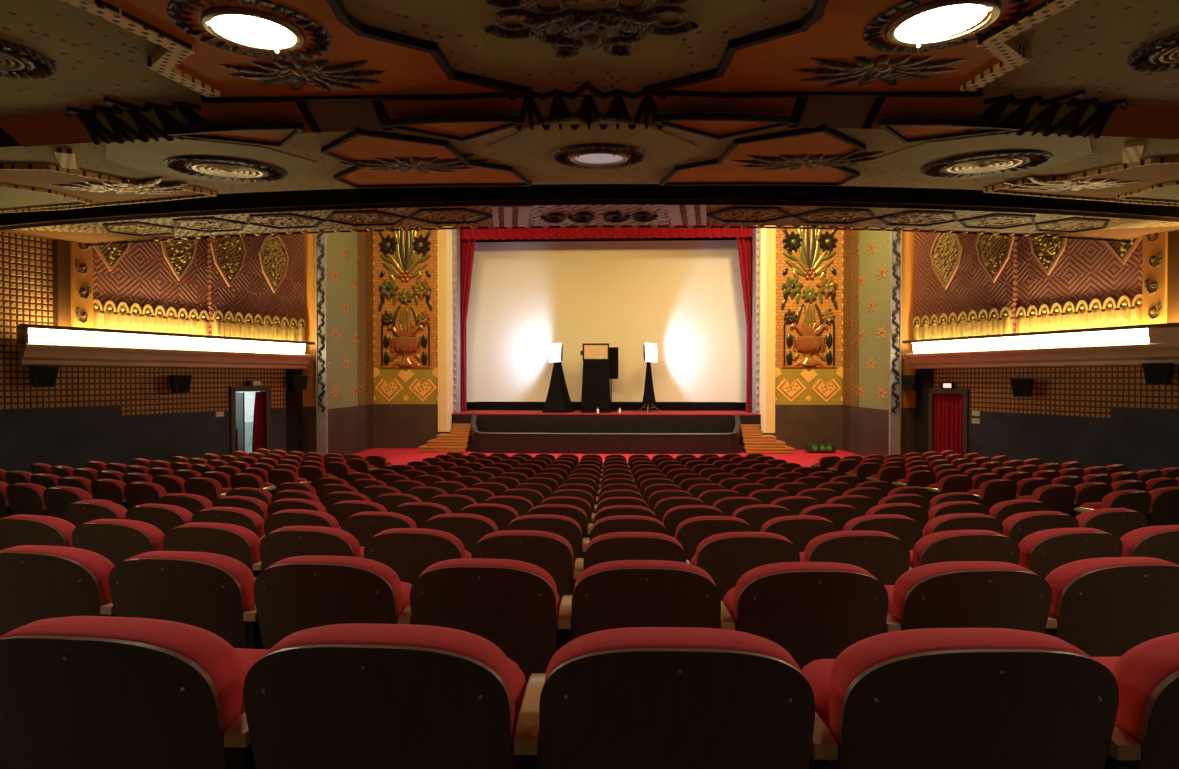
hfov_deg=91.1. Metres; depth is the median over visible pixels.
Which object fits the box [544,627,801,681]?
cushion
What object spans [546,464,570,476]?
seat
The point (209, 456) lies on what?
cushion
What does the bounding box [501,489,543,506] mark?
seat
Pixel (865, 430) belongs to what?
trim
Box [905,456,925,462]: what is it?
seat
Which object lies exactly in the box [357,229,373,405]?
wall
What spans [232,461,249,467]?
cushion
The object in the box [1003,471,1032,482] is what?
seat
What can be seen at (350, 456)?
seat
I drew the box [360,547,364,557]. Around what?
seat cushion
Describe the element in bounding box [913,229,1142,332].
wall
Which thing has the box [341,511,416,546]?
seat
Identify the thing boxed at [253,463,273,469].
cushion
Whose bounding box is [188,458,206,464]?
seat
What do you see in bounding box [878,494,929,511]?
seat
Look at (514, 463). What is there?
seat
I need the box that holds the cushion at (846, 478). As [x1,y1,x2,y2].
[829,475,856,481]
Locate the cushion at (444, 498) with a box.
[431,494,476,503]
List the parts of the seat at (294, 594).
armrest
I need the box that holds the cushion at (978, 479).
[972,473,995,487]
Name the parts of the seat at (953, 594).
armrest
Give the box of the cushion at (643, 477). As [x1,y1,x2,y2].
[637,473,667,480]
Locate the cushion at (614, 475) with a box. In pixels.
[602,473,631,478]
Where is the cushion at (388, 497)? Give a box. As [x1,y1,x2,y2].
[378,493,421,501]
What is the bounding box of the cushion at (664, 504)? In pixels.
[654,497,704,513]
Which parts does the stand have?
frame, panel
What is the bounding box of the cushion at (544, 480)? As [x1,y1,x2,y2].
[526,477,557,484]
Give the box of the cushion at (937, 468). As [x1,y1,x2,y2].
[933,464,951,472]
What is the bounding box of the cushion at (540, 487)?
[517,483,551,491]
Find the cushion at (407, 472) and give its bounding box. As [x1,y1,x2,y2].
[405,470,428,474]
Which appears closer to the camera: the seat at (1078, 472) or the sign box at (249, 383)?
the seat at (1078, 472)
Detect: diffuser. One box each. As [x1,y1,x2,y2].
[28,328,304,353]
[549,343,560,361]
[645,343,656,361]
[912,329,1148,352]
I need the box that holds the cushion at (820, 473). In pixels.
[809,471,833,475]
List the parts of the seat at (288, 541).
armrest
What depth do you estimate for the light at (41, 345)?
13.34 m
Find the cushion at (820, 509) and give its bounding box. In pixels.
[799,504,855,514]
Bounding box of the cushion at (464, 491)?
[455,488,494,495]
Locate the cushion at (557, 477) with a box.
[534,473,563,481]
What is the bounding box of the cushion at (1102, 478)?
[1083,474,1106,482]
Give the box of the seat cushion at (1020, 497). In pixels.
[1016,495,1031,499]
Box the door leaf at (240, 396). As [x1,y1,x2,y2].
[236,392,244,451]
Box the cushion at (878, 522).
[843,514,914,530]
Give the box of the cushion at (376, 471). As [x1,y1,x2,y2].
[374,469,396,473]
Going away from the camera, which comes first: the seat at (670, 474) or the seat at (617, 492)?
the seat at (617, 492)
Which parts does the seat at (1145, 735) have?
armrest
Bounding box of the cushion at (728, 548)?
[695,532,793,565]
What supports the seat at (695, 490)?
on the floor
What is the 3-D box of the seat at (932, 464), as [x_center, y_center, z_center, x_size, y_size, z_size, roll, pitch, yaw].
[6.727,1.883,11.295,0.554,0.878,0.399,0,0,-17]
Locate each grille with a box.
[174,376,191,391]
[296,376,307,389]
[902,376,913,389]
[1011,379,1027,395]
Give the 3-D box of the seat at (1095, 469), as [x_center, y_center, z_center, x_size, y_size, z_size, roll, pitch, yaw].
[7.726,1.693,9.009,0.554,0.879,0.418,0,2,-21]
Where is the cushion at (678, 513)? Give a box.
[663,505,722,521]
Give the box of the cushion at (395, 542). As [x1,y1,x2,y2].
[372,528,464,557]
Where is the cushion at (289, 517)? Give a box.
[274,509,338,528]
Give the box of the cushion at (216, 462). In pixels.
[213,459,227,465]
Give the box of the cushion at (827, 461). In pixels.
[819,456,836,467]
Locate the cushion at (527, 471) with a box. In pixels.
[510,467,535,474]
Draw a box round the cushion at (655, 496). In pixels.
[648,490,691,502]
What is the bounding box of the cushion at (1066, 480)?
[1051,476,1077,484]
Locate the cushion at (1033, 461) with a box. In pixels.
[1023,458,1036,464]
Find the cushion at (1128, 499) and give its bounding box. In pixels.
[1101,490,1144,508]
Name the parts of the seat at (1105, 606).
armrest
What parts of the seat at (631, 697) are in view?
armrest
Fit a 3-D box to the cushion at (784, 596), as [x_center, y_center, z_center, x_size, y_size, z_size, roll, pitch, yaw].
[0.737,0.847,1.952,0.492,0.516,0.170,0,1,0]
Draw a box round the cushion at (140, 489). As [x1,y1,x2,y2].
[132,481,166,497]
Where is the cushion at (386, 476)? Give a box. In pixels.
[384,474,409,479]
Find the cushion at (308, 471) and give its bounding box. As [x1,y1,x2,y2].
[303,466,325,476]
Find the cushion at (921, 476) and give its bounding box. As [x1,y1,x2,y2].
[905,470,930,483]
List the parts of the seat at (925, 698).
armrest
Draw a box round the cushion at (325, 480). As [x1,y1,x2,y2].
[319,477,349,485]
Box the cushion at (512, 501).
[487,496,533,507]
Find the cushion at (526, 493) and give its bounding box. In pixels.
[502,489,543,498]
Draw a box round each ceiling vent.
[0,39,56,79]
[163,156,287,181]
[921,150,1053,177]
[1127,32,1178,71]
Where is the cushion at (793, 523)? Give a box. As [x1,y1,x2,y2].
[760,515,832,531]
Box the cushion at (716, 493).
[698,489,740,498]
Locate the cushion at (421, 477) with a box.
[417,475,444,480]
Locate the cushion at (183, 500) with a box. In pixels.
[166,493,212,507]
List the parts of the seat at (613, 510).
armrest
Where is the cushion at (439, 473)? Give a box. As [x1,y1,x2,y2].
[437,471,460,475]
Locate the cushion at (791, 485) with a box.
[774,482,806,488]
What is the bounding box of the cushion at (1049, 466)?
[1039,463,1056,470]
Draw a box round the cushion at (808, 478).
[794,476,823,481]
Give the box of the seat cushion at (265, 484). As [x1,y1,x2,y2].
[263,483,273,487]
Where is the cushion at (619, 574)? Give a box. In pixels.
[574,560,714,588]
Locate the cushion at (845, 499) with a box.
[825,495,870,503]
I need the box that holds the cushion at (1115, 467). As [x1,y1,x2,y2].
[1106,464,1122,470]
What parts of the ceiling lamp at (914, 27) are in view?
glass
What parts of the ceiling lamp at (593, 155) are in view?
glass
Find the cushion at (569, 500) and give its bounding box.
[541,496,590,507]
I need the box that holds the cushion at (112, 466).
[109,463,126,469]
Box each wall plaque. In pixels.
[93,240,131,271]
[159,236,197,280]
[210,234,246,286]
[258,232,288,292]
[930,230,962,289]
[975,232,1014,282]
[1028,234,1067,275]
[1102,237,1142,264]
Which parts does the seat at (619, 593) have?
armrest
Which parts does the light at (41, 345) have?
moulding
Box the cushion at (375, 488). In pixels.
[363,485,400,492]
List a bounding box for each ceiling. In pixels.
[0,0,1178,117]
[0,95,1178,225]
[0,199,1178,242]
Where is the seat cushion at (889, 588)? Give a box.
[884,585,893,616]
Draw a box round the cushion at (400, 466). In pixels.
[393,464,415,469]
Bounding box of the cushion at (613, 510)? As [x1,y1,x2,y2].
[595,505,654,515]
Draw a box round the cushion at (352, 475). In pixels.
[347,473,375,478]
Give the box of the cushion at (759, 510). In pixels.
[732,504,789,516]
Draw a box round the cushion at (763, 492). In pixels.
[748,489,787,496]
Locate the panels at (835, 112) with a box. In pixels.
[0,96,1178,146]
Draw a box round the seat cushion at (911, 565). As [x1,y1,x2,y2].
[909,550,913,567]
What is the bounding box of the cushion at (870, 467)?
[855,462,876,473]
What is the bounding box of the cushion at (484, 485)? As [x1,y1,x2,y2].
[473,482,508,489]
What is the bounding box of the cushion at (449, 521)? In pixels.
[428,513,497,530]
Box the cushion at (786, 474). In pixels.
[776,472,801,476]
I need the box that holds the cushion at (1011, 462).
[1003,460,1019,465]
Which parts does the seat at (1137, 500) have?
armrest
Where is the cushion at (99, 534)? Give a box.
[83,519,164,550]
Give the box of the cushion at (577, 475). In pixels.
[570,473,597,478]
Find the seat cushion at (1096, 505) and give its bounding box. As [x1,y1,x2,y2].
[1080,502,1101,508]
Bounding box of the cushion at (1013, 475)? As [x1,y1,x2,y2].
[1003,471,1027,478]
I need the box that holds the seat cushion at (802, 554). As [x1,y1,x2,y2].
[799,552,804,561]
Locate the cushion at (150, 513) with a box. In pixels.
[135,503,192,523]
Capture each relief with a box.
[48,177,188,193]
[216,59,385,91]
[340,153,486,172]
[378,227,431,367]
[731,151,883,170]
[781,226,837,366]
[792,54,964,87]
[1002,176,1145,191]
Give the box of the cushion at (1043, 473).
[1032,470,1054,477]
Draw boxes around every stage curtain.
[460,239,475,410]
[736,236,752,411]
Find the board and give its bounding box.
[609,347,617,411]
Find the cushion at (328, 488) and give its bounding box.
[323,484,357,492]
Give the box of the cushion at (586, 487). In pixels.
[558,483,595,493]
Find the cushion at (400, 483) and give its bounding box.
[395,480,425,486]
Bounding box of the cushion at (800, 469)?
[791,467,813,471]
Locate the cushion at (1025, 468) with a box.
[1016,465,1035,471]
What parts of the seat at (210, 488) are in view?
armrest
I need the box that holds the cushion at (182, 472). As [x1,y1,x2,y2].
[176,469,200,476]
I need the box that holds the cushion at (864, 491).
[842,487,879,495]
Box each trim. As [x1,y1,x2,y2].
[0,181,1178,211]
[0,201,1178,245]
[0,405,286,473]
[10,205,1178,236]
[53,140,1144,168]
[54,239,93,327]
[58,205,1138,240]
[60,0,1081,96]
[66,82,1126,144]
[93,299,305,353]
[167,112,1020,146]
[286,369,302,452]
[302,231,316,453]
[315,230,327,455]
[328,404,373,455]
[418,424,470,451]
[437,227,459,431]
[487,117,696,172]
[492,205,706,226]
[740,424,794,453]
[752,225,775,432]
[843,405,888,456]
[889,228,901,453]
[901,229,915,454]
[912,294,1141,352]
[915,369,932,453]
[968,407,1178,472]
[1142,230,1178,324]
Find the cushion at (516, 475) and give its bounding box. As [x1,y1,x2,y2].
[499,472,528,478]
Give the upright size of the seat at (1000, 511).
0.874 m
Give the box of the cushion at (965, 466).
[957,463,976,469]
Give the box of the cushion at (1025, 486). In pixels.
[1016,477,1045,493]
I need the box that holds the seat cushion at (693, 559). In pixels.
[690,555,694,564]
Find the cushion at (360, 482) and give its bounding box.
[355,479,386,485]
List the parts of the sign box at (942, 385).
panel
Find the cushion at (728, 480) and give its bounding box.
[718,478,748,483]
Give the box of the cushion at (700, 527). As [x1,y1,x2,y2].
[675,516,749,538]
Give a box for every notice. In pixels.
[215,411,223,416]
[971,410,979,415]
[971,418,979,423]
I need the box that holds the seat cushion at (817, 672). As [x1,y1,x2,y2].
[801,659,834,763]
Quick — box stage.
[440,410,772,434]
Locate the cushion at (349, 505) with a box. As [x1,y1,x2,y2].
[334,500,387,511]
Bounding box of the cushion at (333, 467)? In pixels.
[328,462,349,472]
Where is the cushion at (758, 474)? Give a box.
[742,472,766,477]
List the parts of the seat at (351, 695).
armrest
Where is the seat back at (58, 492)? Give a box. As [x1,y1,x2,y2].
[51,486,91,499]
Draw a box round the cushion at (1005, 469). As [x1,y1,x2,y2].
[991,466,1009,472]
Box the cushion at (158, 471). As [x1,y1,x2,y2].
[154,467,173,475]
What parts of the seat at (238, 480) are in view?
armrest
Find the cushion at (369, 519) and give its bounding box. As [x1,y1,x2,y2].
[348,511,416,527]
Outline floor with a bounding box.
[355,448,863,466]
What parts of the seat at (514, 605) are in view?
armrest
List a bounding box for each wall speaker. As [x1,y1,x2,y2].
[28,365,58,386]
[169,375,191,392]
[290,375,307,389]
[901,375,919,390]
[1010,378,1034,396]
[1142,363,1173,384]
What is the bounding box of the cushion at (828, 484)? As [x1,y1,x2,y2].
[816,482,847,487]
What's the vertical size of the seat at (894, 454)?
0.878 m
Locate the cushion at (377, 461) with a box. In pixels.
[370,455,386,467]
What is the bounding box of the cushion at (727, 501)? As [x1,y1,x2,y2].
[713,497,760,506]
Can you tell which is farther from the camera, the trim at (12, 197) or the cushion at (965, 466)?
the cushion at (965, 466)
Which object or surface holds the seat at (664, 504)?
on the floor
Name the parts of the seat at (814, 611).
armrest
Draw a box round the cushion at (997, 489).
[979,479,1011,499]
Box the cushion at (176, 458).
[174,456,187,462]
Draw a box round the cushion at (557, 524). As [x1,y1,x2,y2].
[509,514,581,533]
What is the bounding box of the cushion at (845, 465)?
[836,459,854,471]
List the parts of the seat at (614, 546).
armrest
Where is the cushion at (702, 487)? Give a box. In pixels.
[687,483,722,491]
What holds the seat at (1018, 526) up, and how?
on the floor
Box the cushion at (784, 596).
[733,562,875,630]
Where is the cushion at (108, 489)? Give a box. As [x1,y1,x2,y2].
[98,479,125,502]
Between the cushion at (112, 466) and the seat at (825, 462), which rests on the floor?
the seat at (825, 462)
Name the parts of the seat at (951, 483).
armrest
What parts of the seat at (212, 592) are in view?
armrest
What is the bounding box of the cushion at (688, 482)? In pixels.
[679,478,710,486]
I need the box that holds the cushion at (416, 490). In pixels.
[411,486,447,493]
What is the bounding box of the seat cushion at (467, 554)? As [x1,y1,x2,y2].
[465,550,471,557]
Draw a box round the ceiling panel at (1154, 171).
[0,157,1178,212]
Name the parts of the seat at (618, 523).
armrest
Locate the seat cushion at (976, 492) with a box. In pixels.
[967,490,978,494]
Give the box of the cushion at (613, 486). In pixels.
[600,483,637,490]
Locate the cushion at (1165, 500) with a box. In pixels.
[1148,487,1178,513]
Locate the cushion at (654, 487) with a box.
[644,484,680,491]
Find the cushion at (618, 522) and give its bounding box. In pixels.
[591,515,665,529]
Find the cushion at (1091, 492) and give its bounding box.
[1073,482,1106,504]
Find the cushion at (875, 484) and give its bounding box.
[855,481,887,487]
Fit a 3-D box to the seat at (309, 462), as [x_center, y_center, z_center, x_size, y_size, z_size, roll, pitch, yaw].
[-5.181,1.855,10.936,0.554,0.877,0.412,0,1,18]
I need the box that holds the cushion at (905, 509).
[865,503,919,515]
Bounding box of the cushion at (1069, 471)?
[1059,468,1078,476]
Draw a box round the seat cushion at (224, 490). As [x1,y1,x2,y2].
[221,488,231,497]
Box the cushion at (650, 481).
[640,478,672,485]
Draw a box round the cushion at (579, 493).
[550,489,593,500]
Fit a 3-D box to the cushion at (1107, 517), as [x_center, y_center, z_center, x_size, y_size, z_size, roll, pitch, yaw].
[3.531,1.093,3.931,0.492,0.516,0.170,0,0,-8]
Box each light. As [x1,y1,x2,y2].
[16,323,314,369]
[902,322,1178,368]
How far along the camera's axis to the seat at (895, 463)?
10.83 m
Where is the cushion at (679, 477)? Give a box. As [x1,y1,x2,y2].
[672,473,700,480]
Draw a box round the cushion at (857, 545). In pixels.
[804,530,899,561]
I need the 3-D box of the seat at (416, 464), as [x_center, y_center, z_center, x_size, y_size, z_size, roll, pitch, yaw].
[-3.308,1.912,11.318,0.554,0.878,0.412,0,1,12]
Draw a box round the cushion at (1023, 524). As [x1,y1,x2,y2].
[1002,511,1069,536]
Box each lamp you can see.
[166,0,332,60]
[542,343,574,412]
[552,143,645,168]
[637,343,661,412]
[862,0,1029,53]
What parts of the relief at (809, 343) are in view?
post, rail, post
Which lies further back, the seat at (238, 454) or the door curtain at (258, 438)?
the door curtain at (258, 438)
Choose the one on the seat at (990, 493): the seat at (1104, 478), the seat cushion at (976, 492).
the seat cushion at (976, 492)
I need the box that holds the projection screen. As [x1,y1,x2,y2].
[466,237,746,410]
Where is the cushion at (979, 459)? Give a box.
[972,457,988,462]
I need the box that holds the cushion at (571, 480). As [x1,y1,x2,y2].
[563,478,596,483]
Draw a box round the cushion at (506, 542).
[478,530,572,555]
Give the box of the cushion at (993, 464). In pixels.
[981,461,996,467]
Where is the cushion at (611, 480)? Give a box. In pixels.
[601,478,634,484]
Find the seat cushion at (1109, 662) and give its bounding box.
[1092,657,1119,671]
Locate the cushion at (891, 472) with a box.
[878,466,901,478]
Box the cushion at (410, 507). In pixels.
[396,502,451,512]
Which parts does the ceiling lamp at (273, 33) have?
glass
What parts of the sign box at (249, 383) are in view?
panel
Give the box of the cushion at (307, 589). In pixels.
[267,555,401,623]
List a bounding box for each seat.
[0,469,6,482]
[0,481,8,517]
[0,514,75,549]
[0,545,114,635]
[0,616,267,768]
[5,471,32,484]
[5,483,46,515]
[30,463,51,474]
[30,473,60,488]
[42,486,113,519]
[51,465,73,477]
[57,476,92,498]
[64,500,126,526]
[72,519,164,565]
[73,468,97,480]
[85,461,106,471]
[91,479,125,506]
[97,470,124,481]
[100,551,256,648]
[106,463,126,473]
[122,481,169,509]
[123,473,152,483]
[125,465,148,473]
[125,503,192,533]
[132,458,150,468]
[148,467,173,476]
[149,460,170,468]
[152,475,184,493]
[158,493,212,514]
[163,522,260,576]
[170,456,187,463]
[170,462,191,470]
[173,469,200,479]
[183,477,231,502]
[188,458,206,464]
[191,464,214,473]
[191,507,264,537]
[200,471,230,487]
[202,453,219,460]
[207,459,227,467]
[212,496,267,520]
[215,466,240,475]
[219,455,237,462]
[224,623,526,768]
[226,487,271,505]
[227,461,249,469]
[228,473,275,494]
[231,451,247,457]
[237,456,256,464]
[240,467,268,482]
[243,555,411,649]
[247,452,264,459]
[250,463,273,472]
[253,526,364,576]
[256,448,270,454]
[257,458,277,466]
[259,509,340,541]
[264,453,282,461]
[264,498,326,521]
[266,469,310,485]
[270,450,286,456]
[271,490,320,502]
[274,464,298,475]
[275,482,315,494]
[278,459,300,467]
[283,455,302,462]
[287,451,304,457]
[298,466,336,485]
[300,460,324,469]
[303,456,323,463]
[304,452,323,458]
[313,477,349,491]
[316,484,357,501]
[321,491,370,511]
[324,453,343,459]
[324,457,345,465]
[325,462,359,478]
[327,500,387,525]
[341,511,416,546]
[343,454,364,460]
[344,473,375,484]
[346,458,377,473]
[350,479,386,492]
[359,485,400,501]
[364,528,471,584]
[365,455,394,468]
[369,469,396,479]
[372,493,421,511]
[378,474,409,485]
[389,464,415,473]
[390,480,425,493]
[392,502,451,527]
[398,558,560,684]
[400,470,428,479]
[405,486,447,501]
[407,461,430,469]
[413,475,444,486]
[418,465,444,474]
[422,457,443,464]
[422,513,497,553]
[428,494,476,512]
[430,481,466,493]
[432,471,460,480]
[434,462,457,470]
[435,454,454,461]
[446,452,464,457]
[446,458,467,465]
[447,466,473,475]
[449,476,481,487]
[453,488,494,503]
[458,455,477,461]
[459,503,518,530]
[461,462,484,470]
[465,471,493,481]
[468,452,486,458]
[471,482,508,495]
[472,459,493,466]
[472,530,573,601]
[478,467,504,476]
[481,456,501,462]
[484,496,533,516]
[486,477,519,488]
[488,463,512,472]
[490,453,508,459]
[497,459,519,467]
[498,472,528,483]
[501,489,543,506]
[506,456,526,463]
[506,514,581,585]
[508,467,535,477]
[513,453,531,459]
[513,627,814,768]
[514,483,551,498]
[516,463,541,473]
[524,460,546,468]
[524,477,557,492]
[527,504,586,557]
[530,457,551,465]
[534,473,563,486]
[535,454,554,461]
[539,468,567,480]
[540,496,590,537]
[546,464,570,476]
[550,489,593,522]
[551,460,573,471]
[554,457,576,467]
[557,483,595,512]
[557,560,720,647]
[559,454,578,463]
[562,478,596,503]
[567,473,598,496]
[571,468,599,489]
[573,532,686,579]
[574,464,599,483]
[577,460,600,477]
[579,457,601,472]
[581,454,601,460]
[582,515,667,553]
[587,505,655,537]
[591,497,648,522]
[594,489,642,512]
[596,483,638,503]
[597,478,635,496]
[598,473,633,489]
[600,464,629,477]
[600,468,631,483]
[601,460,627,472]
[602,454,625,464]
[602,457,626,468]
[627,454,648,465]
[628,457,651,469]
[630,461,655,473]
[631,464,658,478]
[633,468,663,484]
[636,473,667,490]
[639,478,674,496]
[643,484,681,504]
[648,490,691,511]
[652,454,672,463]
[654,497,704,522]
[655,457,676,466]
[658,460,681,470]
[662,464,687,475]
[663,505,724,537]
[667,468,695,479]
[672,473,702,485]
[674,516,753,562]
[675,454,694,461]
[679,478,712,491]
[680,457,700,464]
[685,460,708,468]
[687,483,724,497]
[687,532,799,601]
[691,464,716,473]
[698,489,741,505]
[699,454,718,460]
[699,468,726,478]
[705,457,726,463]
[707,473,737,483]
[712,460,735,467]
[713,497,762,515]
[718,478,751,489]
[720,464,745,472]
[720,562,888,669]
[722,454,740,459]
[730,456,750,463]
[730,468,757,477]
[731,483,768,496]
[732,504,793,531]
[739,460,761,467]
[742,472,771,482]
[745,453,763,459]
[748,489,790,503]
[749,463,773,471]
[754,456,774,462]
[756,477,789,488]
[760,515,838,552]
[762,467,788,476]
[765,459,786,466]
[770,496,820,514]
[774,482,810,495]
[776,472,805,481]
[777,463,801,471]
[791,467,818,475]
[794,476,826,487]
[796,488,839,503]
[799,504,861,530]
[799,530,909,584]
[801,628,1118,768]
[809,471,837,481]
[811,456,840,470]
[816,482,853,495]
[825,495,876,515]
[827,459,859,475]
[829,475,862,487]
[842,455,862,461]
[842,487,885,504]
[843,514,922,549]
[845,462,880,481]
[855,481,892,495]
[860,458,882,465]
[863,454,883,460]
[865,503,928,528]
[867,466,905,485]
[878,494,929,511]
[881,461,904,468]
[883,457,905,463]
[884,453,903,459]
[884,561,1051,632]
[888,486,931,501]
[892,470,935,488]
[904,452,921,458]
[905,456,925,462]
[905,460,928,469]
[906,465,932,474]
[909,530,1019,569]
[922,451,939,457]
[922,513,1003,537]
[924,475,972,497]
[925,455,944,462]
[928,501,988,520]
[929,459,950,468]
[930,492,980,507]
[933,464,957,473]
[935,469,963,483]
[940,450,956,456]
[945,454,963,460]
[951,458,971,465]
[957,463,980,471]
[964,453,980,459]
[964,468,991,477]
[967,479,1016,509]
[971,473,1002,489]
[972,457,991,464]
[981,461,1003,469]
[989,499,1049,522]
[991,455,1009,462]
[991,466,1016,476]
[1002,511,1078,544]
[1003,460,1023,467]
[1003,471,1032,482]
[1015,477,1051,499]
[1016,465,1039,473]
[1016,484,1075,515]
[1018,528,1122,578]
[1023,458,1041,465]
[1032,470,1059,479]
[1039,463,1061,471]
[1044,557,1178,656]
[1051,476,1083,486]
[1059,468,1084,477]
[1061,461,1081,469]
[1071,482,1112,516]
[1074,490,1151,516]
[1075,508,1147,538]
[1083,474,1112,484]
[1084,466,1107,475]
[1092,632,1178,768]
[1106,464,1126,474]
[1110,471,1137,482]
[1111,480,1146,491]
[1120,525,1178,564]
[1136,469,1161,481]
[1145,477,1177,491]
[1147,487,1178,526]
[1160,467,1178,478]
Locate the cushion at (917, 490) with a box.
[888,486,925,495]
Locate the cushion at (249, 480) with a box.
[234,473,263,488]
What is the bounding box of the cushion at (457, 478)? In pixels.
[453,476,481,481]
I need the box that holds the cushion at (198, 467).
[195,464,214,470]
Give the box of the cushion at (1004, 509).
[989,499,1041,517]
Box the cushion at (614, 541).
[585,532,682,550]
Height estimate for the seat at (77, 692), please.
0.874 m
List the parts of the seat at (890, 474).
armrest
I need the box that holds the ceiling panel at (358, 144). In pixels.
[321,124,865,187]
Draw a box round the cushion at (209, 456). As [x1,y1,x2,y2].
[206,453,219,459]
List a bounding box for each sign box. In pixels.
[247,381,260,385]
[940,383,953,388]
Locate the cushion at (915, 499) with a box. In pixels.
[878,494,922,504]
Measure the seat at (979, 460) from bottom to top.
0.874 m
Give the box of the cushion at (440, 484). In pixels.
[435,481,466,487]
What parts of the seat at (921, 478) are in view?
armrest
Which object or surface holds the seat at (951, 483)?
on the floor
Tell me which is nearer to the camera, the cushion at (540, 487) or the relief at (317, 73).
the relief at (317, 73)
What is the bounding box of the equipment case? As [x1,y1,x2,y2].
[805,442,835,452]
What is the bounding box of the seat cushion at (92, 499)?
[92,499,113,502]
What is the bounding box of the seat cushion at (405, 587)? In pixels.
[401,582,411,611]
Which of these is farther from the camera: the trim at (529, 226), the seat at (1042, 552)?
the trim at (529, 226)
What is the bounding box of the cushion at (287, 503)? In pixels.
[275,498,326,512]
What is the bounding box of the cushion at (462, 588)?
[419,558,556,619]
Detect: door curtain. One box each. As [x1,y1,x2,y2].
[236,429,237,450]
[252,392,264,451]
[934,394,962,454]
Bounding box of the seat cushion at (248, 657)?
[234,648,267,714]
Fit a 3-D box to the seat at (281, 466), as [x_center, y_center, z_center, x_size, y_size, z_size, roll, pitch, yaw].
[-5.208,1.806,10.068,0.554,0.881,0.400,0,0,18]
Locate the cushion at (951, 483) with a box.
[938,475,966,492]
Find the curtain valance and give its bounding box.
[460,225,752,239]
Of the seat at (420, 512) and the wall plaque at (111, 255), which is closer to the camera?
the seat at (420, 512)
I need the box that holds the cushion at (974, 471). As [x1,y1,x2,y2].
[964,468,986,474]
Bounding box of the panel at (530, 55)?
[396,0,758,73]
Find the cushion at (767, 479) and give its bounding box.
[756,477,784,482]
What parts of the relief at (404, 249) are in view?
post, rail, post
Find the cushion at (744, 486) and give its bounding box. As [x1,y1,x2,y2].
[731,483,765,489]
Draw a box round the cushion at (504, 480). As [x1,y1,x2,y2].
[488,477,519,483]
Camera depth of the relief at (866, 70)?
4.51 m
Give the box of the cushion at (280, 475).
[274,469,297,481]
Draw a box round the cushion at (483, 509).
[463,503,518,516]
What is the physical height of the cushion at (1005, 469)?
0.516 m
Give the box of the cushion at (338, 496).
[329,491,370,501]
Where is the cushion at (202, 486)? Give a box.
[189,477,221,497]
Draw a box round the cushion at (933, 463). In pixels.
[929,459,945,466]
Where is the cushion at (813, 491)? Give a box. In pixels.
[796,488,835,495]
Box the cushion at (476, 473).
[467,471,493,476]
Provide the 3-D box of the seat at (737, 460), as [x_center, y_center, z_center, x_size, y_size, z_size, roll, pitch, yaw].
[3.262,2.006,12.749,0.554,0.875,0.402,0,1,-7]
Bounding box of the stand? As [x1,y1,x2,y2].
[580,343,610,411]
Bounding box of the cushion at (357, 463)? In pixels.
[352,458,368,468]
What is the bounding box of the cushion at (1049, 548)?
[1018,528,1109,567]
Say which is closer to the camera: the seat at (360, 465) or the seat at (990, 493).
the seat at (990, 493)
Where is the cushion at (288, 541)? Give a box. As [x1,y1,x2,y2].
[269,526,359,556]
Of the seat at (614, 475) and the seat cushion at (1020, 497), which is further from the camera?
the seat at (614, 475)
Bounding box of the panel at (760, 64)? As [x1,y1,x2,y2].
[94,0,1054,102]
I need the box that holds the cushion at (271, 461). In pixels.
[260,458,277,464]
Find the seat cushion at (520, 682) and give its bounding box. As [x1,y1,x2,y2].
[507,657,526,768]
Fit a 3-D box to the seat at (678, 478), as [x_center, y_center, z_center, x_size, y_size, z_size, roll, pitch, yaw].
[1.508,1.814,9.106,0.554,0.878,0.415,0,1,-1]
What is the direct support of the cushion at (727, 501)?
on the seat at (727, 505)
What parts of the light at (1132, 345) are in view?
moulding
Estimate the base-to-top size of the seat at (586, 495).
0.881 m
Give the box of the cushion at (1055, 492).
[1032,484,1068,500]
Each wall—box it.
[0,231,286,414]
[93,231,304,334]
[245,391,259,452]
[327,229,357,408]
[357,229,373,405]
[373,227,439,447]
[470,413,741,453]
[773,226,842,449]
[842,227,889,409]
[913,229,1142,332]
[933,365,1178,417]
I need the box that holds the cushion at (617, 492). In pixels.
[599,489,641,497]
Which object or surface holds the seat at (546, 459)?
on the floor
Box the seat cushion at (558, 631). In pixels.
[556,593,560,651]
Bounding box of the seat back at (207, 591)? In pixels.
[123,551,254,630]
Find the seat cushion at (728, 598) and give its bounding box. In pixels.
[723,587,734,619]
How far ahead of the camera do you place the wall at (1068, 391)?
13.24 m
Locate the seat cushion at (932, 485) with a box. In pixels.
[928,484,938,488]
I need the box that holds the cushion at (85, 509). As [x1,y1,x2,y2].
[71,500,126,518]
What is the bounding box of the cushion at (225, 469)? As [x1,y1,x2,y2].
[219,466,240,472]
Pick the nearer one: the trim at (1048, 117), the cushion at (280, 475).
the trim at (1048, 117)
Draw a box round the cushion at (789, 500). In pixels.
[770,496,815,504]
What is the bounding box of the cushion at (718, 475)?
[707,473,733,478]
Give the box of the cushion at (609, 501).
[597,497,646,506]
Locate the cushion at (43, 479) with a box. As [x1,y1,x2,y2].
[35,473,60,485]
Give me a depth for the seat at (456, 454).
13.77 m
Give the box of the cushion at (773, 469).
[762,467,784,472]
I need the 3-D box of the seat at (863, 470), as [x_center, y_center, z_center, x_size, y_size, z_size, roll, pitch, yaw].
[5.147,1.887,10.879,0.554,0.874,0.397,0,1,-12]
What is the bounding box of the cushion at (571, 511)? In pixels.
[528,504,586,517]
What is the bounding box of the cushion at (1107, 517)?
[1075,508,1137,527]
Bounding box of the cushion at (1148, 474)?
[1136,469,1154,479]

